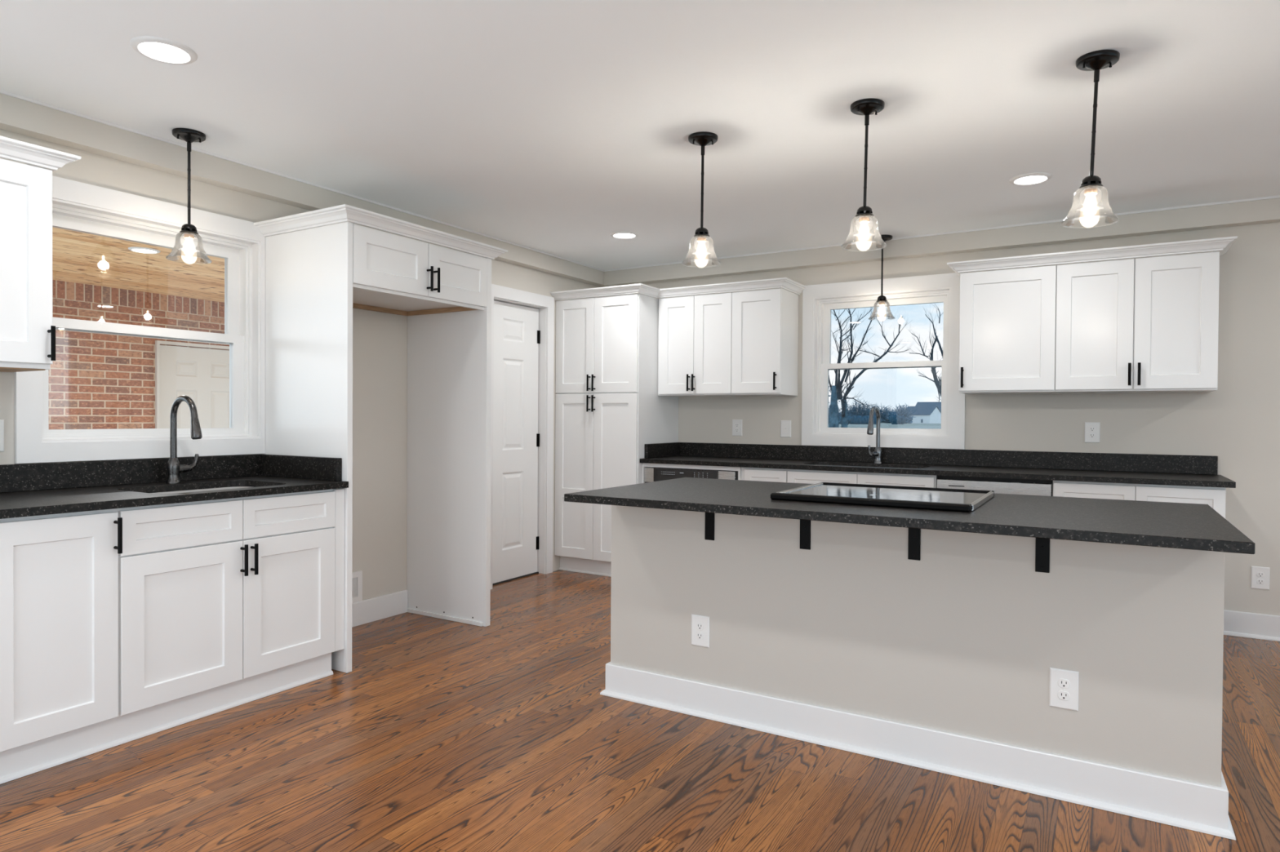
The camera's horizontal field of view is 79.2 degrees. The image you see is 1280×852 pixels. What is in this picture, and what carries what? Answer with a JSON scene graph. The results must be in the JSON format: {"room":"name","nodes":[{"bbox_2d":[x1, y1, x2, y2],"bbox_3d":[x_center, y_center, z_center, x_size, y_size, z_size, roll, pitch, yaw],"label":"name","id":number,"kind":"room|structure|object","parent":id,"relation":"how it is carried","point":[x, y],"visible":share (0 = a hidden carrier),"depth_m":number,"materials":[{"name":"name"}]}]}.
{"room":"kitchen","nodes":[
{"label":"kitchen","id":0,"kind":"room"},
{"bbox_2d":[52,226,224,302],"bbox_3d":[-2.595,-1.293,6.978,3.928,0.084,8.700,1,1,31],"label":"ceiling","id":1,"kind":"structure","parent":0,"point":[77,257],"depth_m":6.12,"materials":[{"name":"brown wood"}]},
{"bbox_2d":[128,246,160,253],"bbox_3d":[-3.483,-1.233,5.435,0.194,0.010,0.194,1,1,31],"label":"recessed light","id":2,"kind":"object","parent":1,"relation":"in","point":[141,250],"visible":1,"depth_m":5.42,"materials":[{"name":"plastic"}]},
{"bbox_2d":[48,297,229,429],"bbox_3d":[-3.858,0.104,8.916,0.200,2.460,6.700,1,1,31],"label":"wall","id":3,"kind":"structure","parent":0,"point":[96,381],"depth_m":7.05,"materials":[{"name":"brick"}]},
{"bbox_2d":[52,280,224,317],"bbox_3d":[-3.848,-1.281,8.899,0.201,0.310,6.700,1,1,31],"label":"brick course","id":4,"kind":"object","parent":3,"relation":"attached to","point":[60,289],"depth_m":7.24,"materials":[{"name":"brick"}]},
{"bbox_2d":[155,340,229,428],"bbox_3d":[-4.408,0.211,7.809,0.070,2.065,0.925,1,1,31],"label":"door","id":5,"kind":"structure","parent":3,"relation":"in","point":[201,375],"depth_m":7.70,"materials":[{"name":"white wood"}]},
{"bbox_2d":[0,128,601,600],"bbox_3d":[-2.521,-0.059,3.142,0.180,2.440,8.585,1,1,31],"label":"wall","id":6,"kind":"structure","parent":0,"point":[380,340],"depth_m":4.53,"materials":[{"name":"paint"}]},
{"bbox_2d":[0,419,4,452],"bbox_3d":[-2.505,0.038,2.987,0.008,0.126,0.082,1,1,31],"label":"outlet","id":7,"kind":"object","parent":6,"relation":"attached to","point":[2,421],"visible":1,"depth_m":3.02,"materials":[{"name":"plastic"}]},
{"bbox_2d":[0,135,80,372],"bbox_3d":[-2.493,-0.607,2.617,0.394,0.801,0.894,1,1,31],"label":"upper cabinet","id":8,"kind":"object","parent":6,"relation":"attached to","point":[27,329],"visible":1,"depth_m":2.81,"materials":[{"name":"paint"}]},
{"bbox_2d":[0,453,264,493],"bbox_3d":[-2.379,0.203,3.180,0.026,0.108,1.794,1,1,31],"label":"backsplash","id":9,"kind":"structure","parent":6,"relation":"attached to","point":[62,475],"depth_m":3.34,"materials":[{"name":"stone"}]},
{"bbox_2d":[14,175,265,463],"bbox_3d":[-2.261,-0.438,3.537,0.189,1.163,1.051,1,1,31],"label":"window","id":10,"kind":"structure","parent":6,"relation":"in","point":[78,206],"depth_m":3.55,"materials":[{"name":"paint"}]},
{"bbox_2d":[261,454,342,481],"bbox_3d":[-1.661,0.201,3.779,0.586,0.108,0.028,1,1,31],"label":"backsplash","id":11,"kind":"structure","parent":6,"relation":"attached to","point":[326,468],"depth_m":3.75,"materials":[{"name":"stone"}]},
{"bbox_2d":[0,88,604,271],"bbox_3d":[-2.387,-1.270,2.996,0.010,0.012,8.091,1,1,31],"label":"trim","id":12,"kind":"structure","parent":6,"relation":"attached to","point":[2,91],"depth_m":3.78,"materials":[{"name":"paint"}]},
{"bbox_2d":[0,93,605,287],"bbox_3d":[-2.402,-1.216,3.061,0.079,0.123,8.185,1,1,31],"label":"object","id":13,"kind":"structure","parent":6,"relation":"attached to","point":[19,116],"depth_m":3.61,"materials":[{"name":"paint"}]},
{"bbox_2d":[351,570,362,603],"bbox_3d":[-1.667,0.927,4.397,0.012,0.174,0.204,1,1,31],"label":"outlet","id":14,"kind":"object","parent":6,"relation":"in","point":[357,577],"visible":0.31,"depth_m":4.46,"materials":[{"name":"plastic"}]},
{"bbox_2d":[351,590,408,627],"bbox_3d":[-1.675,1.083,4.384,0.014,0.136,0.915,1,1,31],"label":"baseboard","id":15,"kind":"structure","parent":6,"relation":"attached to","point":[368,611],"depth_m":4.58,"materials":[{"name":"paint"}]},
{"bbox_2d":[490,284,554,589],"bbox_3d":[-0.958,0.074,5.724,0.199,2.136,0.780,1,1,31],"label":"door","id":16,"kind":"structure","parent":6,"relation":"in","point":[522,322],"depth_m":5.80,"materials":[{"name":"paint"}]},
{"bbox_2d":[0,0,1279,270],"bbox_3d":[0.559,-1.277,1.279,7.390,0.080,8.585,1,1,31],"label":"ceiling","id":17,"kind":"structure","parent":0,"point":[556,127],"depth_m":3.00,"materials":[{"name":"paint"}]},
{"bbox_2d":[129,35,197,64],"bbox_3d":[-1.602,-1.262,2.605,0.194,0.010,0.194,1,1,31],"label":"recessed light","id":18,"kind":"object","parent":17,"relation":"in","point":[156,48],"visible":1,"depth_m":2.59,"materials":[{"name":"plastic"}]},
{"bbox_2d":[165,128,212,263],"bbox_3d":[-1.969,-0.993,3.378,0.174,0.570,0.174,0,1,2],"label":"pendant light","id":19,"kind":"object","parent":17,"relation":"hanging from","point":[188,231],"visible":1,"depth_m":3.36,"materials":[{"name":"clear glass"}]},
{"bbox_2d":[183,233,194,239],"bbox_3d":[-1.970,-0.831,3.380,0.039,0.021,0.039,0,1,2],"label":"socket","id":20,"kind":"object","parent":19,"relation":"attached to","point":[188,236],"depth_m":3.37,"materials":[{"name":"white metal"}]},
{"bbox_2d":[609,231,639,239],"bbox_3d":[-0.105,-1.282,5.200,0.194,0.010,0.194,1,1,31],"label":"recessed light","id":21,"kind":"object","parent":17,"relation":"in","point":[620,234],"visible":1,"depth_m":5.18,"materials":[{"name":"plastic"}]},
{"bbox_2d":[681,131,721,267],"bbox_3d":[0.272,-0.978,3.382,0.174,0.570,0.174,1,1,31],"label":"pendant light","id":22,"kind":"object","parent":17,"relation":"hanging from","point":[702,139],"visible":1,"depth_m":3.36,"materials":[{"name":"clear glass"}]},
{"bbox_2d":[697,237,706,243],"bbox_3d":[0.270,-0.816,3.385,0.039,0.021,0.039,1,1,31],"label":"socket","id":23,"kind":"object","parent":22,"relation":"attached to","point":[700,240],"depth_m":3.37,"materials":[{"name":"white metal"}]},
{"bbox_2d":[840,97,886,251],"bbox_3d":[0.882,-0.970,3.026,0.174,0.570,0.174,1,1,14],"label":"pendant light","id":24,"kind":"object","parent":17,"relation":"hanging from","point":[867,107],"visible":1,"depth_m":3.01,"materials":[{"name":"clear glass"}]},
{"bbox_2d":[858,217,869,223],"bbox_3d":[0.878,-0.808,3.028,0.039,0.021,0.039,1,1,14],"label":"socket","id":25,"kind":"object","parent":24,"relation":"attached to","point":[863,220],"depth_m":3.02,"materials":[{"name":"white metal"}]},
{"bbox_2d":[868,234,895,320],"bbox_3d":[1.633,-0.991,5.218,0.174,0.570,0.174,0,1,-38],"label":"pendant light","id":26,"kind":"object","parent":17,"relation":"hanging from","point":[882,300],"visible":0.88,"depth_m":5.20,"materials":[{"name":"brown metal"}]},
{"bbox_2d":[1009,172,1052,185],"bbox_3d":[1.985,-1.254,3.931,0.194,0.010,0.194,1,1,31],"label":"recessed light","id":27,"kind":"object","parent":17,"relation":"in","point":[1034,178],"visible":1,"depth_m":3.92,"materials":[{"name":"plastic"}]},
{"bbox_2d":[1060,49,1119,228],"bbox_3d":[1.533,-0.962,2.634,0.174,0.571,0.174,1,1,16],"label":"pendant light","id":28,"kind":"object","parent":17,"relation":"hanging from","point":[1095,60],"visible":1,"depth_m":2.61,"materials":[{"name":"clear glass"}]},
{"bbox_2d":[1084,187,1097,195],"bbox_3d":[1.535,-0.799,2.633,0.039,0.021,0.039,4,3,42],"label":"socket","id":29,"kind":"object","parent":28,"relation":"attached to","point":[1088,192],"depth_m":2.62,"materials":[{"name":"white metal"}]},
{"bbox_2d":[0,569,1279,851],"bbox_3d":[0.543,1.228,1.308,7.390,0.050,8.585,1,1,31],"label":"floor","id":30,"kind":"structure","parent":0,"point":[440,735],"depth_m":2.60,"materials":[{"name":"brown wood"}]},
{"bbox_2d":[0,508,122,784],"bbox_3d":[-2.348,0.731,2.615,0.674,0.873,0.810,1,1,31],"label":"base cabinet","id":31,"kind":"object","parent":30,"relation":"on","point":[59,573],"visible":0.94,"depth_m":2.65,"materials":[{"name":"paint"}]},
{"bbox_2d":[115,486,344,745],"bbox_3d":[-1.891,0.725,3.375,0.674,0.873,0.964,1,1,31],"label":"base cabinet","id":32,"kind":"object","parent":30,"relation":"on","point":[224,604],"visible":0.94,"depth_m":3.14,"materials":[{"name":"paint"}]},
{"bbox_2d":[0,453,348,519],"bbox_3d":[-2.107,0.222,3.017,0.660,0.138,1.794,1,1,31],"label":"countertop","id":33,"kind":"structure","parent":32,"relation":"on","point":[26,490],"depth_m":3.29,"materials":[{"name":"stone"}]},
{"bbox_2d":[165,395,202,483],"bbox_3d":[-1.997,0.060,3.462,0.235,0.393,0.141,1,1,31],"label":"faucet","id":34,"kind":"object","parent":33,"relation":"on","point":[174,468],"visible":1,"depth_m":3.46,"materials":[{"name":"grey metal"}]},
{"bbox_2d":[253,204,507,673],"bbox_3d":[-1.365,0.069,4.196,0.714,2.174,1.120,1,1,31],"label":"enclosure","id":35,"kind":"object","parent":30,"relation":"on","point":[315,277],"visible":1,"depth_m":4.13,"materials":[{"name":"paint"}]},
{"bbox_2d":[550,283,678,577],"bbox_3d":[-0.168,0.054,6.086,0.818,2.174,0.710,1,1,31],"label":"pantry cabinet","id":36,"kind":"object","parent":30,"relation":"on","point":[608,405],"visible":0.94,"depth_m":5.85,"materials":[{"name":"paint"}]},
{"bbox_2d":[642,462,741,483],"bbox_3d":[0.491,0.712,5.768,0.784,0.874,0.548,1,1,31],"label":"base cabinet","id":37,"kind":"object","parent":30,"relation":"on","point":[644,464],"visible":0.12,"depth_m":5.51,"materials":[{"name":"paint"}]},
{"bbox_2d":[644,466,737,483],"bbox_3d":[0.464,0.659,5.721,0.748,0.703,0.596,1,1,31],"label":"oven","id":38,"kind":"object","parent":37,"relation":"in","point":[651,474],"visible":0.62,"depth_m":5.55,"materials":[{"name":"silver metal"}]},
{"bbox_2d":[741,466,787,482],"bbox_3d":[0.966,0.718,5.468,0.334,0.874,0.609,1,1,31],"label":"base cabinet","id":39,"kind":"object","parent":30,"relation":"on","point":[776,475],"visible":0.07,"depth_m":5.24,"materials":[{"name":"paint"}]},
{"bbox_2d":[786,469,937,488],"bbox_3d":[1.513,0.726,5.139,0.941,0.874,0.609,1,1,31],"label":"base cabinet","id":40,"kind":"object","parent":30,"relation":"on","point":[793,476],"visible":0.06,"depth_m":4.90,"materials":[{"name":"paint"}]},
{"bbox_2d":[600,505,1235,840],"bbox_3d":[0.895,0.748,2.999,2.216,0.874,0.963,1,1,31],"label":"kitchen island","id":41,"kind":"object","parent":30,"relation":"on","point":[936,651],"visible":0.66,"depth_m":2.67,"materials":[{"name":"paint"}]},
{"bbox_2d":[691,614,709,648],"bbox_3d":[0.245,0.837,3.156,0.082,0.126,0.008,1,1,31],"label":"outlet","id":42,"kind":"object","parent":41,"relation":"attached to","point":[700,624],"visible":1,"depth_m":3.15,"materials":[{"name":"plastic"}]},
{"bbox_2d":[696,632,703,639],"bbox_3d":[0.244,0.857,3.155,0.034,0.028,0.003,1,1,31],"label":"receptacle","id":43,"kind":"object","parent":42,"relation":"attached to","point":[700,636],"depth_m":3.15,"materials":[{"name":"plastic"}]},
{"bbox_2d":[696,622,703,630],"bbox_3d":[0.244,0.818,3.154,0.034,0.028,0.003,1,1,31],"label":"receptacle","id":44,"kind":"object","parent":42,"relation":"attached to","point":[700,626],"depth_m":3.15,"materials":[{"name":"plastic"}]},
{"bbox_2d":[564,477,1254,554],"bbox_3d":[0.899,0.296,2.976,2.180,0.030,1.046,1,1,31],"label":"island countertop","id":45,"kind":"structure","parent":41,"relation":"on","point":[1194,526],"depth_m":2.57,"materials":[{"name":"stone"}]},
{"bbox_2d":[770,482,994,512],"bbox_3d":[0.950,0.268,2.998,0.707,0.024,0.610,1,1,31],"label":"cooktop","id":46,"kind":"object","parent":45,"relation":"in","point":[879,495],"visible":1,"depth_m":2.90,"materials":[{"name":"black ceramic"}]},
{"bbox_2d":[1048,667,1079,711],"bbox_3d":[1.362,0.847,2.485,0.082,0.126,0.008,1,1,31],"label":"outlet","id":47,"kind":"object","parent":41,"relation":"attached to","point":[1064,684],"visible":1,"depth_m":2.48,"materials":[{"name":"plastic"}]},
{"bbox_2d":[1057,690,1070,701],"bbox_3d":[1.360,0.866,2.483,0.034,0.028,0.003,1,1,31],"label":"receptacle","id":48,"kind":"object","parent":47,"relation":"attached to","point":[1063,695],"depth_m":2.48,"materials":[{"name":"plastic"}]},
{"bbox_2d":[1057,679,1070,688],"bbox_3d":[1.361,0.827,2.482,0.034,0.028,0.003,1,1,31],"label":"receptacle","id":49,"kind":"object","parent":47,"relation":"attached to","point":[1062,683],"depth_m":2.48,"materials":[{"name":"plastic"}]},
{"bbox_2d":[936,475,1053,496],"bbox_3d":[2.178,0.735,4.726,0.620,0.872,0.595,1,1,31],"label":"dishwasher","id":50,"kind":"object","parent":30,"relation":"on","point":[999,486],"visible":0.17,"depth_m":4.49,"materials":[{"name":"silver metal"}]},
{"bbox_2d":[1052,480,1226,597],"bbox_3d":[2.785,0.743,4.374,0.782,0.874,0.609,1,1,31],"label":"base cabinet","id":51,"kind":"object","parent":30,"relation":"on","point":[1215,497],"visible":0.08,"depth_m":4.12,"materials":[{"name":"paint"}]},
{"bbox_2d":[640,442,1235,488],"bbox_3d":[1.654,0.221,5.053,3.501,0.137,0.605,1,1,31],"label":"countertop","id":52,"kind":"structure","parent":51,"relation":"on","point":[1110,468],"depth_m":4.95,"materials":[{"name":"stone"}]},
{"bbox_2d":[866,405,882,463],"bbox_3d":[1.581,0.060,5.240,0.066,0.393,0.234,1,1,36],"label":"faucet","id":53,"kind":"object","parent":52,"relation":"on","point":[877,454],"visible":1,"depth_m":5.29,"materials":[{"name":"grey metal"}]},
{"bbox_2d":[601,222,1279,616],"bbox_3d":[2.707,-0.045,4.877,6.990,2.440,0.180,1,1,31],"label":"wall","id":54,"kind":"structure","parent":0,"point":[1237,423],"depth_m":4.50,"materials":[{"name":"paint"}]},
{"bbox_2d":[644,442,679,458],"bbox_3d":[0.176,0.186,5.964,0.028,0.106,0.510,1,1,31],"label":"backsplash","id":55,"kind":"structure","parent":54,"relation":"attached to","point":[671,449],"depth_m":5.93,"materials":[{"name":"stone"}]},
{"bbox_2d":[657,282,743,396],"bbox_3d":[0.469,-0.628,5.859,0.621,0.797,0.433,1,1,31],"label":"upper cabinet","id":56,"kind":"object","parent":54,"relation":"attached to","point":[695,331],"visible":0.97,"depth_m":5.72,"materials":[{"name":"paint"}]},
{"bbox_2d":[732,419,742,435],"bbox_3d":[0.747,0.013,5.947,0.082,0.126,0.008,1,1,31],"label":"outlet","id":57,"kind":"object","parent":54,"relation":"attached to","point":[736,424],"visible":1,"depth_m":5.94,"materials":[{"name":"plastic"}]},
{"bbox_2d":[728,277,806,395],"bbox_3d":[0.922,-0.622,5.587,0.436,0.797,0.434,1,1,31],"label":"upper cabinet","id":58,"kind":"object","parent":54,"relation":"attached to","point":[765,323],"visible":1,"depth_m":5.49,"materials":[{"name":"paint"}]},
{"bbox_2d":[780,420,791,437],"bbox_3d":[1.080,0.021,5.742,0.082,0.126,0.016,1,1,31],"label":"light switch","id":59,"kind":"object","parent":54,"relation":"attached to","point":[785,425],"visible":1,"depth_m":5.74,"materials":[{"name":"plastic"}]},
{"bbox_2d":[801,272,965,449],"bbox_3d":[1.712,-0.437,5.456,1.112,1.167,0.189,1,1,31],"label":"window","id":60,"kind":"structure","parent":54,"relation":"in","point":[819,300],"depth_m":5.42,"materials":[{"name":"paint"}]},
{"bbox_2d":[604,197,1279,286],"bbox_3d":[2.680,-1.200,4.729,6.910,0.127,0.084,1,1,31],"label":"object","id":61,"kind":"structure","parent":54,"relation":"attached to","point":[1264,211],"depth_m":4.99,"materials":[{"name":"paint"}]},
{"bbox_2d":[604,195,1279,271],"bbox_3d":[2.657,-1.257,4.688,6.910,0.012,0.009,1,1,31],"label":"trim","id":62,"kind":"structure","parent":54,"relation":"attached to","point":[1277,196],"depth_m":4.95,"materials":[{"name":"paint"}]},
{"bbox_2d":[680,442,1217,475],"bbox_3d":[1.796,0.204,5.304,3.485,0.106,0.027,1,1,31],"label":"backsplash","id":63,"kind":"structure","parent":54,"relation":"attached to","point":[1142,463],"depth_m":5.05,"materials":[{"name":"stone"}]},
{"bbox_2d":[946,253,1057,394],"bbox_3d":[2.248,-0.604,4.790,0.592,0.797,0.434,1,1,31],"label":"upper cabinet","id":64,"kind":"object","parent":54,"relation":"attached to","point":[1007,328],"visible":0.96,"depth_m":4.64,"materials":[{"name":"paint"}]},
{"bbox_2d":[1084,422,1100,443],"bbox_3d":[2.767,0.039,4.732,0.082,0.126,0.008,1,1,31],"label":"outlet","id":65,"kind":"object","parent":54,"relation":"attached to","point":[1092,429],"visible":1,"depth_m":4.73,"materials":[{"name":"plastic"}]},
{"bbox_2d":[1088,433,1095,438],"bbox_3d":[2.765,0.059,4.730,0.034,0.028,0.003,1,1,31],"label":"receptacle","id":66,"kind":"object","parent":65,"relation":"attached to","point":[1091,435],"depth_m":4.73,"materials":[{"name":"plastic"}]},
{"bbox_2d":[1088,426,1095,431],"bbox_3d":[2.765,0.019,4.729,0.034,0.028,0.003,1,1,31],"label":"receptacle","id":67,"kind":"object","parent":65,"relation":"attached to","point":[1091,428],"depth_m":4.73,"materials":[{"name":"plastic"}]},
{"bbox_2d":[1055,235,1237,393],"bbox_3d":[2.857,-0.595,4.423,0.832,0.797,0.434,1,1,31],"label":"upper cabinet","id":68,"kind":"object","parent":54,"relation":"attached to","point":[1147,324],"visible":1,"depth_m":4.29,"materials":[{"name":"paint"}]},
{"bbox_2d":[1223,609,1279,641],"bbox_3d":[4.455,1.131,3.711,2.765,0.136,0.030,1,1,31],"label":"baseboard","id":69,"kind":"structure","parent":54,"relation":"attached to","point":[1237,624],"depth_m":4.33,"materials":[{"name":"paint"}]},
{"bbox_2d":[1250,566,1270,590],"bbox_3d":[3.464,0.850,4.319,0.082,0.126,0.008,1,1,31],"label":"outlet","id":70,"kind":"object","parent":54,"relation":"attached to","point":[1260,579],"visible":1,"depth_m":4.32,"materials":[{"name":"plastic"}]},
{"bbox_2d":[1256,578,1264,584],"bbox_3d":[3.462,0.869,4.317,0.034,0.028,0.003,1,1,31],"label":"receptacle","id":71,"kind":"object","parent":70,"relation":"attached to","point":[1259,581],"depth_m":4.32,"materials":[{"name":"plastic"}]},
{"bbox_2d":[1256,572,1264,577],"bbox_3d":[3.463,0.830,4.316,0.034,0.028,0.003,1,1,31],"label":"receptacle","id":72,"kind":"object","parent":70,"relation":"attached to","point":[1259,575],"depth_m":4.32,"materials":[{"name":"plastic"}]},
{"label":"outside","id":73,"kind":"structure","parent":0,"visible":0},
{"bbox_2d":[838,422,941,429],"bbox_3d":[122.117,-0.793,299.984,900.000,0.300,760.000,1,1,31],"label":"ground","id":74,"kind":"structure","parent":73,"point":[882,425],"depth_m":183.98,"materials":[{"name":"green plant"}]},
{"bbox_2d":[828,415,881,424],"bbox_3d":[64.618,-1.740,235.004,15.451,3.333,9.934,1,1,31],"label":"hedge","id":75,"kind":"object","parent":74,"relation":"on","point":[856,420],"visible":0.42,"depth_m":234.28,"materials":[{"name":"green plant"}]},
{"bbox_2d":[838,400,875,417],"bbox_3d":[81.881,-5.645,290.369,14.588,9.842,11.485,1,1,31],"label":"tree","id":76,"kind":"object","parent":74,"relation":"on","point":[856,410],"visible":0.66,"depth_m":288.80,"materials":[{"name":"plant"}]},
{"bbox_2d":[828,307,918,427],"bbox_3d":[13.172,-3.535,45.306,5.838,9.998,2.852,0,1,-9],"label":"bare tree","id":77,"kind":"object","parent":74,"relation":"on","point":[836,390],"visible":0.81,"depth_m":44.87,"materials":[{"name":"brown plant"}]},
{"bbox_2d":[861,403,893,422],"bbox_3d":[91.142,-4.957,299.910,16.075,8.079,12.593,1,1,31],"label":"tree","id":78,"kind":"object","parent":74,"relation":"on","point":[885,417],"visible":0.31,"depth_m":298.99,"materials":[{"name":"plant"}]},
{"bbox_2d":[882,406,893,417],"bbox_3d":[104.458,-4.696,324.846,9.755,7.270,8.483,1,1,31],"label":"tree","id":79,"kind":"object","parent":74,"relation":"on","point":[885,411],"visible":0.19,"depth_m":324.27,"materials":[{"name":"plant"}]},
{"bbox_2d":[890,413,905,424],"bbox_3d":[79.956,-1.904,239.949,4.078,3.852,3.244,1,1,31],"label":"hedge","id":80,"kind":"object","parent":74,"relation":"on","point":[895,419],"visible":0.9,"depth_m":239.31,"materials":[{"name":"green plant"}]},
{"bbox_2d":[888,404,916,423],"bbox_3d":[88.594,-4.146,261.745,9.728,7.320,7.537,1,1,31],"label":"tree","id":81,"kind":"object","parent":74,"relation":"on","point":[900,411],"visible":0.66,"depth_m":261.10,"materials":[{"name":"plant"}]},
{"bbox_2d":[906,304,942,402],"bbox_3d":[15.000,-2.982,40.015,3.934,8.364,2.578,1,1,31],"label":"bare tree","id":82,"kind":"object","parent":74,"relation":"on","point":[937,383],"visible":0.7,"depth_m":39.75,"materials":[{"name":"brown plant"}]},
{"bbox_2d":[907,405,941,423],"bbox_3d":[107.497,-4.278,294.845,14.862,6.600,12.628,1,1,31],"label":"barn","id":83,"kind":"object","parent":74,"relation":"on","point":[923,415],"visible":0.64,"depth_m":290.78,"materials":[{"name":"white wood"}]},
{"bbox_2d":[915,401,941,411],"bbox_3d":[131.380,-6.160,348.671,14.260,9.400,15.210,1,1,31],"label":"roof","id":84,"kind":"object","parent":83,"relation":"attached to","point":[938,404],"visible":0.16,"depth_m":347.42,"materials":[{"name":"grey"}]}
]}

